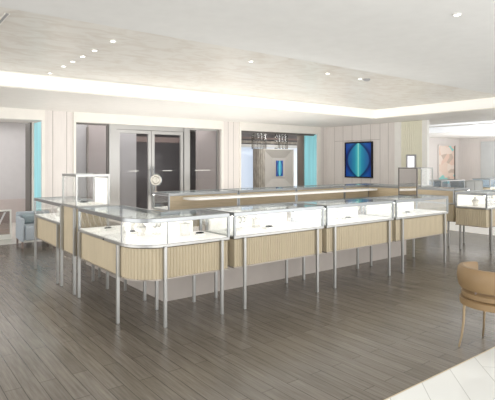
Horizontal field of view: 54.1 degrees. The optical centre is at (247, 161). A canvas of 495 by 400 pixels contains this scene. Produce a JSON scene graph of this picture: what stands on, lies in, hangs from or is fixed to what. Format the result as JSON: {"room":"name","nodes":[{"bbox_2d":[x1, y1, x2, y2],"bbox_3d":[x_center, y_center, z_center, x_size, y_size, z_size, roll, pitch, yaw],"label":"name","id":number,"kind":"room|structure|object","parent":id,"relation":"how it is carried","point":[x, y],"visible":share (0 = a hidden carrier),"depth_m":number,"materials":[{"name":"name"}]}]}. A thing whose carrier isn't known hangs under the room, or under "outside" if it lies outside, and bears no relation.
{"room":"shop","nodes":[
{"label":"shop","id":0,"kind":"room"},
{"bbox_2d":[0,198,24,223],"bbox_3d":[-10.303,1.290,9.772,11.550,0.620,0.250,0,0,-37],"label":"wall","id":1,"kind":"structure","parent":0,"point":[16,205],"depth_m":12.76,"materials":[{"name":"beige paint"}]},
{"bbox_2d":[0,122,25,198],"bbox_3d":[-10.334,-0.035,9.812,11.550,2.030,0.150,0,0,-37],"label":"wall","id":2,"kind":"structure","parent":0,"point":[12,135],"depth_m":12.86,"materials":[{"name":"grey paint"}]},
{"bbox_2d":[45,110,72,212],"bbox_3d":[-3.931,0.275,10.059,0.570,2.650,0.154,0,0,-37],"label":"wall","id":3,"kind":"structure","parent":0,"point":[58,124],"depth_m":9.98,"materials":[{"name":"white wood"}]},
{"bbox_2d":[73,112,223,196],"bbox_3d":[-2.197,0.275,11.398,3.810,2.650,0.240,0,0,-37],"label":"trim","id":4,"kind":"structure","parent":3,"relation":"attached to","point":[78,117],"depth_m":11.15,"materials":[{"name":"white paint"}]},
{"bbox_2d":[87,125,105,199],"bbox_3d":[-3.875,0.275,12.820,0.740,2.650,0.180,0,0,-37],"label":"wall","id":5,"kind":"structure","parent":0,"point":[97,133],"depth_m":12.66,"materials":[{"name":"grey paint"}]},
{"bbox_2d":[76,124,135,206],"bbox_3d":[-3.909,0.275,12.832,2.020,2.650,0.120,0,0,-37],"label":"wall","id":6,"kind":"structure","parent":0,"point":[127,140],"depth_m":13.17,"materials":[{"name":"grey paint"}]},
{"bbox_2d":[86,127,88,198],"bbox_3d":[-4.132,0.350,12.522,0.030,2.500,0.100,0,0,-37],"label":"trim","id":7,"kind":"structure","parent":6,"relation":"attached to","point":[87,128],"depth_m":12.49,"materials":[{"name":"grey metal"}]},
{"bbox_2d":[136,130,195,208],"bbox_3d":[-3.078,0.275,16.167,3.800,2.650,0.200,0,0,-37],"label":"wall","id":8,"kind":"structure","parent":0,"point":[166,154],"depth_m":16.25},
{"bbox_2d":[196,130,215,189],"bbox_3d":[-0.949,0.275,14.870,1.400,2.650,0.150,0,0,-37],"label":"wall","id":9,"kind":"structure","parent":0,"point":[205,140],"depth_m":14.54,"materials":[{"name":"grey paint"}]},
{"bbox_2d":[219,121,238,188],"bbox_3d":[-0.476,0.275,12.710,0.520,2.650,0.154,0,0,-37],"label":"wall","id":10,"kind":"structure","parent":0,"point":[231,129],"depth_m":12.64,"materials":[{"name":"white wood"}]},
{"bbox_2d":[241,131,315,135],"bbox_3d":[0.886,-0.815,13.852,2.930,0.050,0.060,0,0,-37],"label":"trim","id":11,"kind":"structure","parent":10,"relation":"in","point":[241,131],"depth_m":13.77,"materials":[{"name":"metal"}]},
{"bbox_2d":[239,122,320,187],"bbox_3d":[0.932,0.275,13.799,3.040,2.650,0.240,0,0,-37],"label":"trim","id":12,"kind":"structure","parent":10,"relation":"attached to","point":[243,126],"depth_m":13.74,"materials":[{"name":"white paint"}]},
{"bbox_2d":[0,201,494,399],"bbox_3d":[0.988,1.650,10.211,30.000,0.100,17.000,0,0,-37],"label":"floor","id":13,"kind":"structure","parent":0,"point":[375,335],"depth_m":4.45,"materials":[{"name":"grey wood"}]},
{"bbox_2d":[0,209,11,239],"bbox_3d":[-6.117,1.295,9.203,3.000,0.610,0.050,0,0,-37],"label":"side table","id":14,"kind":"object","parent":13,"relation":"on","point":[3,236],"visible":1,"depth_m":10.07,"materials":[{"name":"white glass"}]},
{"bbox_2d":[25,123,31,210],"bbox_3d":[-4.728,0.380,10.490,0.050,2.440,0.400,0,0,-37],"label":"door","id":15,"kind":"structure","parent":13,"relation":"on","point":[28,126],"depth_m":10.42,"materials":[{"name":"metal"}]},
{"bbox_2d":[16,210,48,247],"bbox_3d":[-4.107,1.286,9.398,0.612,0.627,0.666,0,0,-33],"label":"armchair","id":16,"kind":"object","parent":13,"relation":"on","point":[24,219],"visible":0.59,"depth_m":9.20,"materials":[{"name":"grey fabric"}]},
{"bbox_2d":[22,213,44,223],"bbox_3d":[-4.209,1.106,9.552,0.432,0.190,0.099,0,0,-33],"label":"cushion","id":17,"kind":"object","parent":16,"relation":"on","point":[28,217],"depth_m":9.47,"materials":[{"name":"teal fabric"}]},
{"bbox_2d":[32,122,33,210],"bbox_3d":[-4.542,0.380,10.273,0.020,2.440,0.150,0,0,-37],"label":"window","id":18,"kind":"structure","parent":13,"relation":"on","point":[32,122],"depth_m":10.24,"materials":[{"name":"white glass"}]},
{"bbox_2d":[34,196,100,283],"bbox_3d":[-2.615,1.073,7.017,0.609,1.055,1.382,0,0,-37],"label":"display case","id":19,"kind":"object","parent":13,"relation":"on","point":[47,225],"visible":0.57,"depth_m":6.95,"materials":[{"name":"metal"}]},
{"bbox_2d":[60,173,109,294],"bbox_3d":[-2.080,0.875,6.187,0.448,1.450,0.550,0,0,-37],"label":"case","id":20,"kind":"object","parent":13,"relation":"on","point":[101,186],"visible":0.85,"depth_m":6.10,"materials":[{"name":"brown wood"}]},
{"bbox_2d":[78,201,91,203],"bbox_3d":[-2.072,0.514,6.150,0.170,0.034,0.150,0,0,-3],"label":"tray","id":21,"kind":"object","parent":20,"relation":"on","point":[80,202],"visible":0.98,"depth_m":6.13,"materials":[{"name":"white laminate"}]},
{"bbox_2d":[76,123,218,209],"bbox_3d":[-2.228,0.375,11.429,3.700,2.430,0.193,0,0,-37],"label":"entrance","id":22,"kind":"object","parent":13,"relation":"on","point":[113,131],"visible":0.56,"depth_m":11.35,"materials":[{"name":"metal"}]},
{"bbox_2d":[77,205,229,327],"bbox_3d":[-1.110,1.073,5.467,1.109,1.055,1.639,0,0,-37],"label":"display case","id":23,"kind":"object","parent":13,"relation":"on","point":[170,255],"visible":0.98,"depth_m":5.02,"materials":[{"name":"brown wood"}]},
{"bbox_2d":[100,227,115,230],"bbox_3d":[-1.635,0.777,5.678,0.100,0.034,0.160,0,0,30],"label":"tray","id":24,"kind":"object","parent":23,"relation":"on","point":[104,228],"visible":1,"depth_m":5.64,"materials":[{"name":"white laminate"}]},
{"bbox_2d":[125,222,134,229],"bbox_3d":[-1.374,0.713,5.700,0.119,0.162,0.121,0,0,-37],"label":"bust","id":25,"kind":"object","parent":23,"relation":"on","point":[130,226],"visible":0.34,"depth_m":5.66,"materials":[{"name":"fabric"}]},
{"bbox_2d":[123,230,137,233],"bbox_3d":[-1.300,0.777,5.406,0.160,0.034,0.100,0,0,-20],"label":"tray","id":26,"kind":"object","parent":23,"relation":"on","point":[127,231],"visible":0.88,"depth_m":5.38,"materials":[{"name":"white laminate"}]},
{"bbox_2d":[136,223,145,235],"bbox_3d":[-1.149,0.718,5.243,0.112,0.153,0.114,0,0,-37],"label":"bust","id":27,"kind":"object","parent":23,"relation":"on","point":[141,227],"visible":0.91,"depth_m":5.21,"materials":[{"name":"fabric"}]},
{"bbox_2d":[148,223,161,235],"bbox_3d":[-0.990,0.710,5.265,0.120,0.168,0.192,0,0,35],"label":"stand","id":28,"kind":"object","parent":23,"relation":"on","point":[155,225],"visible":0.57,"depth_m":5.22,"materials":[{"name":"white laminate"}]},
{"bbox_2d":[179,221,190,235],"bbox_3d":[-0.678,0.710,5.253,0.120,0.168,0.070,0,0,-43],"label":"block","id":29,"kind":"object","parent":23,"relation":"on","point":[184,227],"visible":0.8,"depth_m":5.23,"materials":[{"name":"fabric"}]},
{"bbox_2d":[194,232,204,235],"bbox_3d":[-0.518,0.777,5.275,0.100,0.034,0.070,0,0,-37],"label":"tray","id":30,"kind":"object","parent":23,"relation":"on","point":[196,233],"visible":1,"depth_m":5.25,"materials":[{"name":"white laminate"}]},
{"bbox_2d":[152,189,237,226],"bbox_3d":[-0.899,1.052,8.414,1.382,1.095,0.609,0,0,-37],"label":"display case","id":31,"kind":"object","parent":13,"relation":"on","point":[176,202],"visible":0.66,"depth_m":8.14,"materials":[{"name":"brown wood"}]},
{"bbox_2d":[150,174,161,191],"bbox_3d":[-1.551,0.351,8.206,0.214,0.307,0.076,0,0,-3],"label":"round mirror","id":32,"kind":"object","parent":31,"relation":"on","point":[155,179],"visible":1,"depth_m":8.20,"materials":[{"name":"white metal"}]},
{"bbox_2d":[150,175,160,184],"bbox_3d":[-1.551,0.305,8.206,0.192,0.192,0.008,0,0,-2],"label":"mirror glass","id":33,"kind":"object","parent":32,"relation":"attached to","point":[154,179],"depth_m":8.20,"materials":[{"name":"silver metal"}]},
{"bbox_2d":[86,211,405,300],"bbox_3d":[0.104,1.215,7.996,4.660,0.770,2.600,0,0,-37],"label":"plinth","id":34,"kind":"object","parent":13,"relation":"on","point":[177,288],"visible":0.2,"depth_m":6.47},
{"bbox_2d":[253,149,264,187],"bbox_3d":[0.372,0.280,15.663,0.500,2.640,0.500,0,0,-37],"label":"stone column","id":35,"kind":"structure","parent":13,"relation":"on","point":[258,154],"depth_m":15.50,"materials":[{"name":"beige stone"}]},
{"bbox_2d":[225,187,295,217],"bbox_3d":[0.212,1.052,9.266,1.382,1.095,0.609,0,0,-37],"label":"display case","id":36,"kind":"object","parent":13,"relation":"on","point":[249,201],"visible":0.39,"depth_m":9.08,"materials":[{"name":"wood"}]},
{"bbox_2d":[183,188,376,199],"bbox_3d":[0.877,0.593,9.181,4.630,0.034,0.300,0,0,-37],"label":"shelf","id":37,"kind":"object","parent":36,"relation":"attached to","point":[358,189],"visible":1,"depth_m":8.77,"materials":[{"name":"white laminate"}]},
{"bbox_2d":[205,203,323,308],"bbox_3d":[0.238,1.073,5.852,1.382,1.055,0.609,0,0,-37],"label":"display case","id":38,"kind":"object","parent":13,"relation":"on","point":[251,246],"visible":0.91,"depth_m":5.71,"materials":[{"name":"brown wood"}]},
{"bbox_2d":[236,216,248,229],"bbox_3d":[-0.075,0.717,5.715,0.176,0.154,0.110,0,0,-37],"label":"stand","id":39,"kind":"object","parent":38,"relation":"on","point":[239,219],"visible":0.98,"depth_m":5.70,"materials":[{"name":"white laminate"}]},
{"bbox_2d":[251,215,261,227],"bbox_3d":[0.107,0.720,5.905,0.110,0.148,0.070,0,0,-37],"label":"block","id":40,"kind":"object","parent":38,"relation":"on","point":[255,221],"visible":1,"depth_m":5.88,"materials":[{"name":"fabric"}]},
{"bbox_2d":[261,225,276,228],"bbox_3d":[0.258,0.777,5.807,0.160,0.034,0.100,0,0,-37],"label":"tray","id":41,"kind":"object","parent":38,"relation":"on","point":[267,226],"visible":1,"depth_m":5.78,"materials":[{"name":"white laminate"}]},
{"bbox_2d":[263,148,293,186],"bbox_3d":[0.961,0.575,16.702,1.380,2.050,0.390,0,0,-37],"label":"niche","id":42,"kind":"object","parent":13,"relation":"on","point":[279,163],"visible":0.52,"depth_m":16.74,"materials":[{"name":"paint"}]},
{"bbox_2d":[276,161,282,175],"bbox_3d":[1.110,0.220,16.788,0.300,0.540,0.025,0,0,-38],"label":"picture","id":43,"kind":"object","parent":42,"relation":"attached to","point":[279,164],"depth_m":16.77},
{"bbox_2d":[297,135,303,185],"bbox_3d":[1.679,0.380,15.166,0.070,2.440,0.300,0,0,-37],"label":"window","id":44,"kind":"structure","parent":13,"relation":"on","point":[300,139],"depth_m":15.14,"materials":[{"name":"grey glass"}]},
{"bbox_2d":[282,185,343,201],"bbox_3d":[1.323,1.052,10.119,1.382,1.095,0.609,0,0,-37],"label":"display case","id":45,"kind":"object","parent":13,"relation":"on","point":[339,195],"visible":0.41,"depth_m":9.90,"materials":[{"name":"metal"}]},
{"bbox_2d":[295,198,393,287],"bbox_3d":[1.376,1.073,6.725,1.382,1.055,0.609,0,0,-37],"label":"display case","id":46,"kind":"object","parent":13,"relation":"on","point":[339,234],"visible":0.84,"depth_m":6.58,"materials":[{"name":"metal"}]},
{"bbox_2d":[319,210,329,220],"bbox_3d":[1.044,0.724,6.574,0.160,0.140,0.100,0,0,-37],"label":"stand","id":47,"kind":"object","parent":46,"relation":"on","point":[325,210],"visible":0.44,"depth_m":6.56,"materials":[{"name":"white laminate"}]},
{"bbox_2d":[331,183,377,210],"bbox_3d":[2.433,1.052,10.971,1.382,1.095,0.609,0,0,-37],"label":"display case","id":48,"kind":"object","parent":13,"relation":"on","point":[357,194],"visible":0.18,"depth_m":10.60,"materials":[{"name":"wood"}]},
{"bbox_2d":[364,194,447,272],"bbox_3d":[2.515,1.073,7.599,1.382,1.055,0.609,0,0,-37],"label":"display case","id":49,"kind":"object","parent":13,"relation":"on","point":[422,223],"visible":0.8,"depth_m":7.46,"materials":[{"name":"metal"}]},
{"bbox_2d":[398,168,417,196],"bbox_3d":[2.592,0.318,7.783,0.075,0.450,0.380,0,0,-31],"label":"mirror","id":50,"kind":"object","parent":49,"relation":"on","point":[407,177],"visible":1,"depth_m":7.75,"materials":[{"name":"mirror"}]},
{"bbox_2d":[368,184,469,245],"bbox_3d":[3.511,1.052,10.082,0.609,1.095,2.002,0,0,-37],"label":"display case","id":51,"kind":"object","parent":13,"relation":"on","point":[382,189],"visible":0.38,"depth_m":9.48,"materials":[{"name":"brown wood"}]},
{"bbox_2d":[398,167,432,186],"bbox_3d":[3.492,0.308,10.085,0.420,0.393,0.550,0,0,-37],"label":"case","id":52,"kind":"object","parent":51,"relation":"on","point":[421,168],"visible":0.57,"depth_m":9.91,"materials":[{"name":"metal"}]},
{"bbox_2d":[384,347,494,399],"bbox_3d":[6.304,1.649,7.390,25.000,0.101,0.010,0,0,-37],"label":"trim","id":53,"kind":"structure","parent":13,"relation":"on","point":[493,347],"depth_m":3.63,"materials":[{"name":"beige metal"}]},
{"bbox_2d":[429,179,464,191],"bbox_3d":[6.095,1.075,15.013,1.350,1.050,0.600,0,0,-37],"label":"display case","id":54,"kind":"object","parent":13,"relation":"on","point":[437,182],"visible":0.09,"depth_m":15.24,"materials":[{"name":"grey glass"}]},
{"bbox_2d":[450,180,482,190],"bbox_3d":[7.152,1.100,15.812,1.100,1.000,0.520,0,0,-37],"label":"display case","id":55,"kind":"object","parent":13,"relation":"on","point":[473,185],"visible":0.25,"depth_m":15.56,"materials":[{"name":"clear glass"}]},
{"bbox_2d":[455,189,494,253],"bbox_3d":[4.523,1.073,9.039,1.382,1.055,0.609,0,0,-37],"label":"display case","id":56,"kind":"object","parent":13,"relation":"on","point":[482,215],"visible":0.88,"depth_m":8.69,"materials":[{"name":"metal"}]},
{"bbox_2d":[472,197,478,205],"bbox_3d":[4.144,0.713,8.825,0.119,0.162,0.121,0,0,-37],"label":"bust","id":57,"kind":"object","parent":56,"relation":"on","point":[475,200],"visible":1,"depth_m":8.79,"materials":[{"name":"fabric"}]},
{"bbox_2d":[487,197,492,205],"bbox_3d":[4.364,0.717,8.768,0.176,0.154,0.110,0,0,-37],"label":"stand","id":58,"kind":"object","parent":56,"relation":"on","point":[489,199],"visible":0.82,"depth_m":8.75,"materials":[{"name":"white laminate"}]},
{"bbox_2d":[457,261,494,346],"bbox_3d":[2.115,1.248,4.159,0.583,0.707,0.604,0,0,-27],"label":"tub chair","id":59,"kind":"object","parent":13,"relation":"on","point":[478,286],"visible":1,"depth_m":4.02,"materials":[{"name":"beige leather"}]},
{"bbox_2d":[461,288,494,304],"bbox_3d":[2.124,1.123,4.164,0.532,0.082,0.532,0,0,-28],"label":"seat cushion","id":60,"kind":"object","parent":59,"relation":"on","point":[470,296],"depth_m":4.02,"materials":[{"name":"beige leather"}]},
{"bbox_2d":[472,177,494,200],"bbox_3d":[8.388,1.075,16.583,1.600,1.050,0.600,0,0,-37],"label":"display case","id":61,"kind":"object","parent":13,"relation":"on","point":[488,183],"visible":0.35,"depth_m":16.36,"materials":[{"name":"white glass"}]},
{"bbox_2d":[0,0,494,108],"bbox_3d":[0.503,-1.355,4.766,12.600,0.190,7.950,0,0,-37],"label":"ceiling","id":62,"kind":"structure","parent":0,"point":[419,40],"depth_m":5.31,"materials":[{"name":"paint"}]},
{"bbox_2d":[0,13,9,24],"bbox_3d":[-2.182,-1.268,4.313,0.044,0.007,0.420,0,0,-37],"label":"ceiling vent","id":63,"kind":"object","parent":62,"relation":"in","point":[4,16],"visible":1,"depth_m":4.25,"materials":[{"name":"white metal"}]},
{"bbox_2d":[0,70,375,109],"bbox_3d":[-1.902,-1.268,7.900,12.600,0.013,0.050,0,0,-37],"label":"trim","id":64,"kind":"structure","parent":62,"relation":"attached to","point":[0,70],"depth_m":8.23,"materials":[{"name":"white paint"}]},
{"bbox_2d":[0,87,494,138],"bbox_3d":[2.819,-1.250,11.932,25.000,0.400,16.500,0,0,-37],"label":"ceiling","id":65,"kind":"structure","parent":0,"point":[9,97],"depth_m":10.29,"materials":[{"name":"paint"}]},
{"bbox_2d":[0,85,374,118],"bbox_3d":[-1.921,-1.054,7.900,12.570,0.017,0.025,0,0,-37],"label":"trim","id":66,"kind":"structure","parent":65,"relation":"attached to","point":[0,85],"depth_m":8.27,"materials":[{"name":"white paint"}]},
{"bbox_2d":[0,71,374,117],"bbox_3d":[-1.913,-1.162,7.913,12.600,0.200,0.015,0,0,-37],"label":"light","id":67,"kind":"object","parent":65,"relation":"attached to","point":[12,79],"depth_m":8.26,"materials":[{"name":"white"}]},
{"bbox_2d":[375,97,494,118],"bbox_3d":[5.499,-1.162,8.591,0.015,0.200,7.935,0,0,-37],"label":"trim","id":68,"kind":"structure","parent":65,"relation":"attached to","point":[485,102],"depth_m":10.40,"materials":[{"name":"white paint"}]},
{"bbox_2d":[429,124,494,132],"bbox_3d":[9.770,-1.160,13.862,0.020,0.200,11.100,0,0,-37],"label":"trim","id":69,"kind":"structure","parent":65,"relation":"attached to","point":[483,126],"depth_m":16.85,"materials":[{"name":"white paint"}]},
{"bbox_2d":[241,133,296,144],"bbox_3d":[1.006,-0.825,17.662,4.900,0.450,0.200,0,0,-37],"label":"wall","id":70,"kind":"structure","parent":0,"point":[242,134],"depth_m":17.34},
{"bbox_2d":[241,147,296,187],"bbox_3d":[0.975,0.450,17.702,4.900,2.100,0.100,0,0,-37],"label":"window","id":71,"kind":"structure","parent":70,"relation":"in","point":[246,152],"depth_m":16.92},
{"bbox_2d":[316,127,325,184],"bbox_3d":[2.250,0.275,14.801,0.270,2.650,0.154,0,0,-37],"label":"wall","id":72,"kind":"structure","parent":0,"point":[323,130],"depth_m":14.76,"materials":[{"name":"beige paint"}]},
{"bbox_2d":[304,135,316,185],"bbox_3d":[1.944,0.215,14.830,0.060,2.070,0.515,0,0,-37],"label":"curtain","id":73,"kind":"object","parent":72,"relation":"in","point":[310,142],"depth_m":14.81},
{"bbox_2d":[326,123,393,184],"bbox_3d":[3.222,0.275,13.892,0.174,2.650,2.480,0,0,-37],"label":"wall","id":74,"kind":"structure","parent":0,"point":[382,135],"depth_m":13.69,"materials":[{"name":"beige paint"}]},
{"bbox_2d":[345,141,372,177],"bbox_3d":[3.156,-0.060,13.791,0.058,1.020,0.980,0,0,-37],"label":"wall artwork","id":75,"kind":"object","parent":74,"relation":"attached to","point":[358,155],"visible":1,"depth_m":13.75},
{"bbox_2d":[394,120,428,184],"bbox_3d":[4.248,0.275,12.508,0.170,2.650,0.955,0,0,-37],"label":"pier","id":76,"kind":"object","parent":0,"point":[410,137],"visible":0.46,"depth_m":12.40,"materials":[{"name":"white laminate"}]},
{"bbox_2d":[406,155,415,166],"bbox_3d":[4.195,0.000,12.433,0.030,0.380,0.280,0,0,-37],"label":"sign frame","id":77,"kind":"object","parent":76,"relation":"attached to","point":[410,159],"visible":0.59,"depth_m":12.43,"materials":[{"name":"white"}]},
{"bbox_2d":[429,138,458,186],"bbox_3d":[6.833,0.275,20.211,7.450,2.650,0.150,0,0,-37],"label":"wall","id":78,"kind":"structure","parent":0,"point":[433,142],"depth_m":21.27,"materials":[{"name":"white paint"}]},
{"bbox_2d":[438,145,454,183],"bbox_3d":[8.891,0.120,21.652,1.370,1.740,0.050,0,0,-37],"label":"poster","id":79,"kind":"object","parent":78,"relation":"attached to","point":[446,153],"visible":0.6,"depth_m":21.63,"materials":[{"name":"pink paper"}]},
{"bbox_2d":[429,120,494,126],"bbox_3d":[8.271,-1.375,12.712,3.800,0.150,11.100,0,0,-37],"label":"ceiling","id":80,"kind":"structure","parent":0,"point":[493,121],"depth_m":16.38,"materials":[{"name":"paint"}]},
{"bbox_2d":[450,222,494,234],"bbox_3d":[5.687,1.300,10.288,0.150,0.600,3.400,0,0,-37],"label":"wall","id":81,"kind":"structure","parent":0,"point":[479,230],"depth_m":10.94,"materials":[{"name":"white paint"}]},
{"bbox_2d":[459,138,494,179],"bbox_3d":[13.959,0.275,16.887,0.190,2.650,13.800,0,0,-37],"label":"wall","id":82,"kind":"structure","parent":0,"point":[476,156],"depth_m":21.66,"materials":[{"name":"white paint"}]},
{"bbox_3d":[-3.795,0.275,14.243,0.120,2.650,1.980,0,0,-37],"label":"wall","id":83,"kind":"structure","parent":0,"visible":0},
{"bbox_2d":[136,136,178,142],"bbox_3d":[-2.785,-0.680,14.816,2.180,0.160,0.100,0,0,-37],"label":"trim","id":84,"kind":"structure","parent":83,"relation":"attached to","point":[138,138],"depth_m":14.89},
{"bbox_3d":[1.200,0.280,17.244,0.500,2.640,0.500,0,0,-37],"label":"stone column","id":85,"kind":"structure","parent":0,"visible":0},
{"bbox_2d":[241,144,296,147],"bbox_3d":[0.843,-0.550,16.970,3.800,0.100,0.100,0,0,-37],"label":"trim","id":86,"kind":"structure","parent":85,"relation":"attached to","point":[242,145],"depth_m":16.82,"materials":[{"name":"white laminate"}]},
{"bbox_2d":[241,137,296,140],"bbox_3d":[0.843,-0.810,16.970,3.800,0.060,0.100,0,0,-37],"label":"trim","id":87,"kind":"structure","parent":85,"relation":"attached to","point":[241,137],"depth_m":16.82,"materials":[{"name":"grey metal"}]},
{"bbox_2d":[241,140,296,144],"bbox_3d":[0.843,-0.680,16.970,3.800,0.080,0.100,0,0,-37],"label":"trim","id":88,"kind":"structure","parent":85,"relation":"attached to","point":[242,141],"depth_m":16.82,"materials":[{"name":"metal"}]},
{"bbox_3d":[-10.481,0.275,5.035,5.500,2.650,0.150,0,0,-37],"label":"wall","id":89,"kind":"structure","parent":0,"visible":0},
{"bbox_2d":[0,107,44,209],"bbox_3d":[-6.232,0.275,8.302,5.220,2.650,0.240,0,0,-37],"label":"trim","id":90,"kind":"structure","parent":89,"relation":"attached to","point":[5,113],"depth_m":9.71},
{"bbox_2d":[34,122,40,210],"bbox_3d":[-4.324,0.215,10.021,0.020,2.070,0.515,0,0,-37],"label":"window","id":91,"kind":"structure","parent":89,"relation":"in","point":[37,126],"depth_m":10.03,"materials":[{"name":"teal glass"}]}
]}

